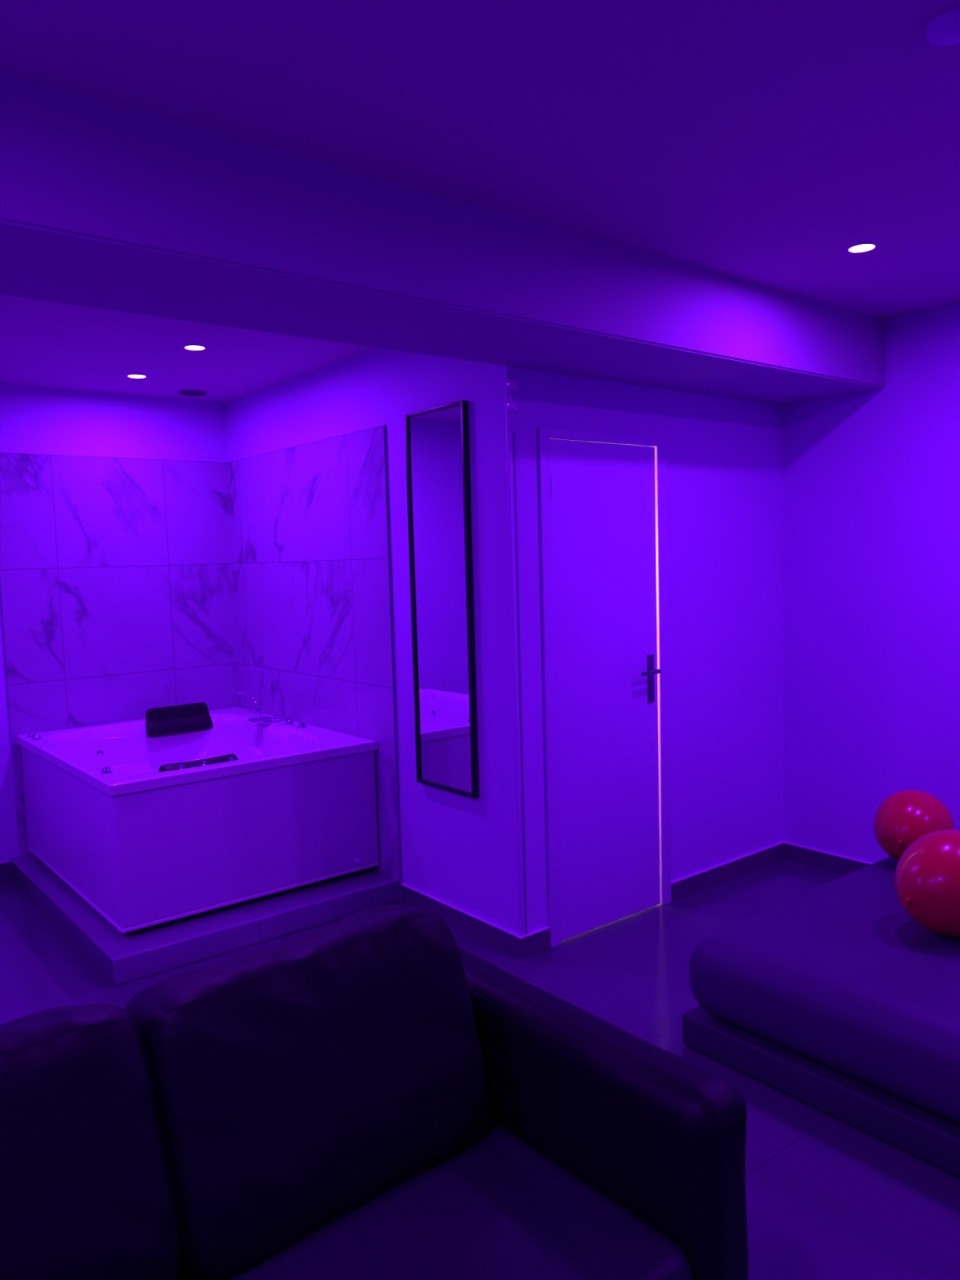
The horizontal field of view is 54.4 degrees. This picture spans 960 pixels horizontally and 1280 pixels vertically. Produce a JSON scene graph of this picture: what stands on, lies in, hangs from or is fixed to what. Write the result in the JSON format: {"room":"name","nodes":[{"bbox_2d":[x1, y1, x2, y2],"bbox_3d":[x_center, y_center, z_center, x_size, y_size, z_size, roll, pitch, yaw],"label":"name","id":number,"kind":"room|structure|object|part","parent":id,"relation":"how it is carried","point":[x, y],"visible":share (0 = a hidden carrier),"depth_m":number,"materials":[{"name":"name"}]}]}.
{"room":"hotel suite","nodes":[
{"label":"hotel suite","id":0,"kind":"room"},
{"bbox_2d":[0,383,227,862],"bbox_3d":[-2.900,0.009,4.465,3.830,2.524,0.100,-6,6,-38],"label":"wall","id":1,"kind":"structure","parent":0,"point":[33,420],"depth_m":4.97,"materials":[{"name":"paint"}]},
{"bbox_2d":[0,862,10,879],"bbox_3d":[-3.341,1.277,4.118,2.320,0.083,0.012,-6,6,-38],"label":"baseboard","id":2,"kind":"structure","parent":1,"relation":"attached to","point":[5,869],"depth_m":4.82,"materials":[{"name":"tile"}]},
{"bbox_2d":[0,453,239,856],"bbox_3d":[-1.942,0.046,5.165,1.248,2.078,0.012,-6,6,-38],"label":"tiled wall","id":3,"kind":"structure","parent":1,"relation":"attached to","point":[117,587],"depth_m":5.08,"materials":[{"name":"stone"}]},
{"bbox_2d":[225,347,501,926],"bbox_3d":[-0.661,-0.080,4.647,0.100,2.544,2.410,-6,6,-38],"label":"wall","id":4,"kind":"structure","parent":0,"point":[450,841],"depth_m":4.10,"materials":[{"name":"paint"}]},
{"bbox_2d":[226,426,399,879],"bbox_3d":[-0.926,0.040,4.904,0.012,2.078,1.690,-6,6,-38],"label":"tiled wall","id":5,"kind":"structure","parent":4,"relation":"attached to","point":[308,526],"depth_m":4.70,"materials":[{"name":"stone"}]},
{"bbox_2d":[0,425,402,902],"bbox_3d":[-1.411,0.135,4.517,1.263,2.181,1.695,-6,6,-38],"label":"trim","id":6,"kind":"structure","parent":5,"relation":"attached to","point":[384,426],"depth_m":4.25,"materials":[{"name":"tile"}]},
{"bbox_2d":[404,400,479,798],"bbox_3d":[-0.164,-0.159,3.910,0.027,1.600,0.410,-6,6,-38],"label":"wall mirror","id":7,"kind":"object","parent":4,"relation":"attached to","point":[437,445],"visible":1,"depth_m":3.89,"materials":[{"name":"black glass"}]},
{"bbox_2d":[400,884,524,959],"bbox_3d":[-0.097,1.195,4.003,0.012,0.083,0.842,-6,6,-38],"label":"baseboard","id":8,"kind":"structure","parent":4,"relation":"attached to","point":[503,940],"depth_m":3.93,"materials":[{"name":"tile"}]},
{"bbox_2d":[0,0,959,403],"bbox_3d":[0.119,-1.213,1.972,5.620,0.166,7.640,-6,6,-38],"label":"ceiling","id":9,"kind":"structure","parent":0,"point":[756,141],"depth_m":2.17,"materials":[{"name":"paint"}]},
{"bbox_2d":[125,373,147,378],"bbox_3d":[-1.690,-1.300,4.597,0.104,0.006,0.104,-6,6,-38],"label":"recessed light","id":10,"kind":"object","parent":9,"relation":"in","point":[136,375],"visible":1,"depth_m":4.59,"materials":[{"name":"white plastic"}]},
{"bbox_2d":[177,389,206,395],"bbox_3d":[-1.565,-1.344,5.080,0.150,0.008,0.150,-6,6,-38],"label":"ceiling vent","id":11,"kind":"object","parent":9,"relation":"in","point":[190,391],"visible":1,"depth_m":5.07,"materials":[{"name":"metal"}]},
{"bbox_2d":[182,391,203,395],"bbox_3d":[-1.565,-1.344,5.080,0.116,0.004,0.116,-6,6,-38],"label":"grille","id":12,"kind":"object","parent":11,"relation":"attached to","point":[183,393],"depth_m":5.09,"materials":[{"name":"metal"}]},
{"bbox_2d":[182,343,207,351],"bbox_3d":[-1.233,-1.265,4.036,0.104,0.006,0.104,-6,6,-38],"label":"recessed light","id":13,"kind":"object","parent":9,"relation":"in","point":[195,347],"visible":1,"depth_m":4.03,"materials":[{"name":"white plastic"}]},
{"bbox_2d":[0,71,884,404],"bbox_3d":[-0.439,-1.096,2.686,5.420,0.310,0.580,-6,6,-38],"label":"ceiling beam","id":14,"kind":"structure","parent":9,"relation":"attached to","point":[104,205],"depth_m":2.54,"materials":[{"name":"paint"}]},
{"bbox_2d":[845,241,878,253],"bbox_3d":[1.292,-1.327,3.157,0.104,0.006,0.104,-6,6,-38],"label":"recessed light","id":15,"kind":"object","parent":9,"relation":"in","point":[864,246],"visible":1,"depth_m":3.15,"materials":[{"name":"white plastic"}]},
{"bbox_2d":[924,8,959,46],"bbox_3d":[0.929,-1.194,1.827,0.104,0.025,0.104,-6,6,-38],"label":"smoke detector","id":16,"kind":"object","parent":9,"relation":"attached to","point":[944,30],"visible":1,"depth_m":1.81,"materials":[{"name":"white plastic"}]},
{"bbox_2d":[0,858,959,1279],"bbox_3d":[0.194,1.433,2.198,5.620,0.100,7.640,-6,6,-38],"label":"floor","id":17,"kind":"structure","parent":0,"point":[828,1198],"depth_m":3.09,"materials":[{"name":"tile"}]},
{"bbox_2d":[8,853,399,985],"bbox_3d":[-1.404,1.173,4.596,1.309,0.100,1.679,-6,6,-38],"label":"platform","id":18,"kind":"object","parent":17,"relation":"on","point":[123,957],"visible":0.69,"depth_m":3.96,"materials":[{"name":"tile"}]},
{"bbox_2d":[16,688,378,936],"bbox_3d":[-1.429,0.731,4.616,1.222,0.777,1.525,-6,6,-38],"label":"bathtub","id":19,"kind":"object","parent":18,"relation":"on","point":[174,815],"visible":1,"depth_m":4.11,"materials":[{"name":"white plastic"}]},
{"bbox_3d":[-2.270,0.482,4.731,0.048,0.022,0.048,-6,6,-38],"label":"control knob","id":20,"kind":"part","parent":19,"relation":"part of","materials":[{"name":"silver metal"}]},
{"bbox_3d":[-2.214,0.486,4.660,0.048,0.022,0.048,-6,6,-38],"label":"control knob","id":21,"kind":"part","parent":19,"relation":"part of","materials":[{"name":"silver metal"}]},
{"bbox_3d":[-1.893,0.836,4.267,0.018,0.538,1.479,-6,6,-38],"label":"panel","id":22,"kind":"part","parent":19,"relation":"part of","materials":[{"name":"white plastic"}]},
{"bbox_3d":[-1.539,0.537,3.845,0.048,0.022,0.048,-6,6,-38],"label":"control knob","id":23,"kind":"part","parent":19,"relation":"part of","materials":[{"name":"silver metal"}]},
{"bbox_3d":[-1.239,0.528,3.869,0.022,0.018,0.022,-6,6,-38],"label":"air knob","id":24,"kind":"part","parent":19,"relation":"part of","materials":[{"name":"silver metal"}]},
{"bbox_3d":[-1.418,1.072,4.648,1.204,0.017,1.503,-6,6,-38],"label":"rail","id":25,"kind":"part","parent":19,"relation":"part of","materials":[{"name":"white plastic"}]},
{"bbox_3d":[-0.962,0.828,4.050,1.200,0.538,0.018,-6,6,-38],"label":"panel","id":26,"kind":"part","parent":19,"relation":"part of","materials":[{"name":"white plastic"}]},
{"bbox_3d":[-1.125,0.415,4.979,0.205,0.047,0.120,-6,6,-38],"label":"waterfall spout","id":27,"kind":"part","parent":19,"relation":"part of","materials":[{"name":"silver metal"}]},
{"bbox_3d":[-1.040,0.418,4.880,0.016,0.033,0.105,2,6,40],"label":"mixer lever","id":28,"kind":"part","parent":19,"relation":"part of","materials":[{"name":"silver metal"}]},
{"bbox_3d":[-1.000,0.431,4.901,0.053,0.022,0.053,-6,6,-38],"label":"control knob","id":29,"kind":"part","parent":19,"relation":"part of","materials":[{"name":"silver metal"}]},
{"bbox_3d":[-0.912,0.438,4.792,0.053,0.022,0.053,-6,6,-38],"label":"control knob","id":30,"kind":"part","parent":19,"relation":"part of","materials":[{"name":"silver metal"}]},
{"bbox_2d":[0,904,748,1279],"bbox_3d":[-0.455,1.036,1.512,1.747,0.844,0.920,-6,6,-38],"label":"leather sofa","id":31,"kind":"object","parent":17,"relation":"on","point":[366,1095],"visible":1,"depth_m":1.66,"materials":[{"name":"black leather"}]},
{"bbox_2d":[0,1002,180,1279],"bbox_3d":[-0.865,0.891,1.404,0.759,0.510,0.330,-6,6,-38],"label":"cushion","id":32,"kind":"object","parent":31,"relation":"on","point":[90,1094],"depth_m":1.47,"materials":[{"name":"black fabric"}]},
{"bbox_2d":[124,904,488,1276],"bbox_3d":[-0.324,0.837,1.836,0.681,0.510,0.333,-6,6,-38],"label":"cushion","id":33,"kind":"object","parent":31,"relation":"on","point":[303,1090],"depth_m":1.70,"materials":[{"name":"black leather"}]},
{"bbox_2d":[182,1120,692,1279],"bbox_3d":[-0.076,1.136,1.628,0.729,0.146,0.592,-6,6,-38],"label":"seat cushion","id":34,"kind":"object","parent":31,"relation":"on","point":[511,1201],"depth_m":1.68,"materials":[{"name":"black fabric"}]},
{"bbox_3d":[0.168,1.060,2.014,0.156,0.572,0.919,-6,6,-38],"label":"arm","id":35,"kind":"part","parent":31,"relation":"part of","materials":[{"name":"black leather"}]},
{"bbox_2d":[682,856,959,1177],"bbox_3d":[1.942,1.107,2.675,1.672,0.370,2.128,-6,6,-38],"label":"bed","id":36,"kind":"object","parent":17,"relation":"on","point":[830,996],"visible":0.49,"depth_m":2.68,"materials":[{"name":"grey fabric"}]},
{"bbox_2d":[873,789,955,861],"bbox_3d":[1.646,0.712,3.551,0.293,0.280,0.288,-2,5,-8],"label":"balloon","id":37,"kind":"object","parent":36,"relation":"on","point":[903,817],"visible":0.84,"depth_m":3.46,"materials":[{"name":"red rubber"}]},
{"bbox_2d":[894,829,959,937],"bbox_3d":[1.465,0.752,2.888,0.330,0.322,0.338,1,6,28],"label":"balloon","id":38,"kind":"object","parent":36,"relation":"on","point":[927,873],"visible":1,"depth_m":2.80,"materials":[{"name":"red rubber"}]},
{"bbox_2d":[486,363,782,936],"bbox_3d":[0.789,-0.104,4.185,1.790,2.590,0.120,-6,6,-38],"label":"wall","id":39,"kind":"structure","parent":0,"point":[724,455],"depth_m":4.26,"materials":[{"name":"paint"}]},
{"bbox_2d":[506,378,518,413],"bbox_3d":[0.120,-0.917,3.494,0.034,0.125,0.031,-6,6,-38],"label":"wall bracket","id":40,"kind":"object","parent":39,"relation":"attached to","point":[511,384],"visible":1,"depth_m":3.48,"materials":[{"name":"white plastic"}]},
{"bbox_3d":[0.113,-0.918,3.504,0.016,0.125,0.005,-6,6,-38],"label":"plate","id":41,"kind":"part","parent":40,"relation":"part of","materials":[{"name":"white plastic"}]},
{"bbox_2d":[504,366,524,935],"bbox_3d":[0.133,0.070,3.596,0.016,2.200,0.017,-6,6,-38],"label":"trim","id":42,"kind":"structure","parent":39,"relation":"attached to","point":[507,369],"depth_m":3.59,"materials":[{"name":"paint"}]},
{"bbox_2d":[512,431,527,933],"bbox_3d":[0.156,0.188,3.616,0.008,1.960,0.003,-6,6,-38],"label":"trim","id":43,"kind":"structure","parent":39,"relation":"attached to","point":[513,433],"depth_m":3.61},
{"bbox_2d":[537,426,671,947],"bbox_3d":[0.525,0.181,3.945,0.746,2.078,0.192,-6,6,-38],"label":"door","id":44,"kind":"structure","parent":39,"relation":"in","point":[602,495],"depth_m":3.90,"materials":[{"name":"paint"}]},
{"bbox_3d":[0.748,0.167,4.078,0.036,0.210,0.010,-6,6,-38],"label":"handle","id":45,"kind":"part","parent":44,"relation":"part of","materials":[{"name":"metal"}]},
{"bbox_3d":[0.725,0.139,4.018,0.125,0.020,0.060,-6,6,-38],"label":"lever","id":46,"kind":"part","parent":44,"relation":"part of","materials":[{"name":"metal"}]},
{"bbox_2d":[523,843,783,958],"bbox_3d":[0.861,1.148,4.237,1.778,0.083,0.012,-6,6,-38],"label":"baseboard","id":47,"kind":"structure","parent":39,"relation":"attached to","point":[539,942],"depth_m":4.41,"materials":[{"name":"tile"}]},
{"bbox_2d":[782,302,959,863],"bbox_3d":[3.093,-0.052,2.822,0.100,2.590,5.130,-6,6,-38],"label":"wall","id":48,"kind":"structure","parent":0,"point":[871,478],"depth_m":4.32,"materials":[{"name":"paint"}]},
{"bbox_2d":[0,840,872,938],"bbox_3d":[0.568,1.169,3.571,9.205,0.005,2.900,0,5,15],"label":"trim","id":49,"kind":"structure","parent":48,"relation":"attached to","point":[783,842],"depth_m":4.28,"materials":[{"name":"white plastic"}]},
{"bbox_2d":[783,843,869,875],"bbox_3d":[3.091,1.201,2.887,0.012,0.083,4.910,-6,6,-38],"label":"baseboard","id":50,"kind":"structure","parent":48,"relation":"attached to","point":[831,863],"depth_m":4.62,"materials":[{"name":"tile"}]}
]}

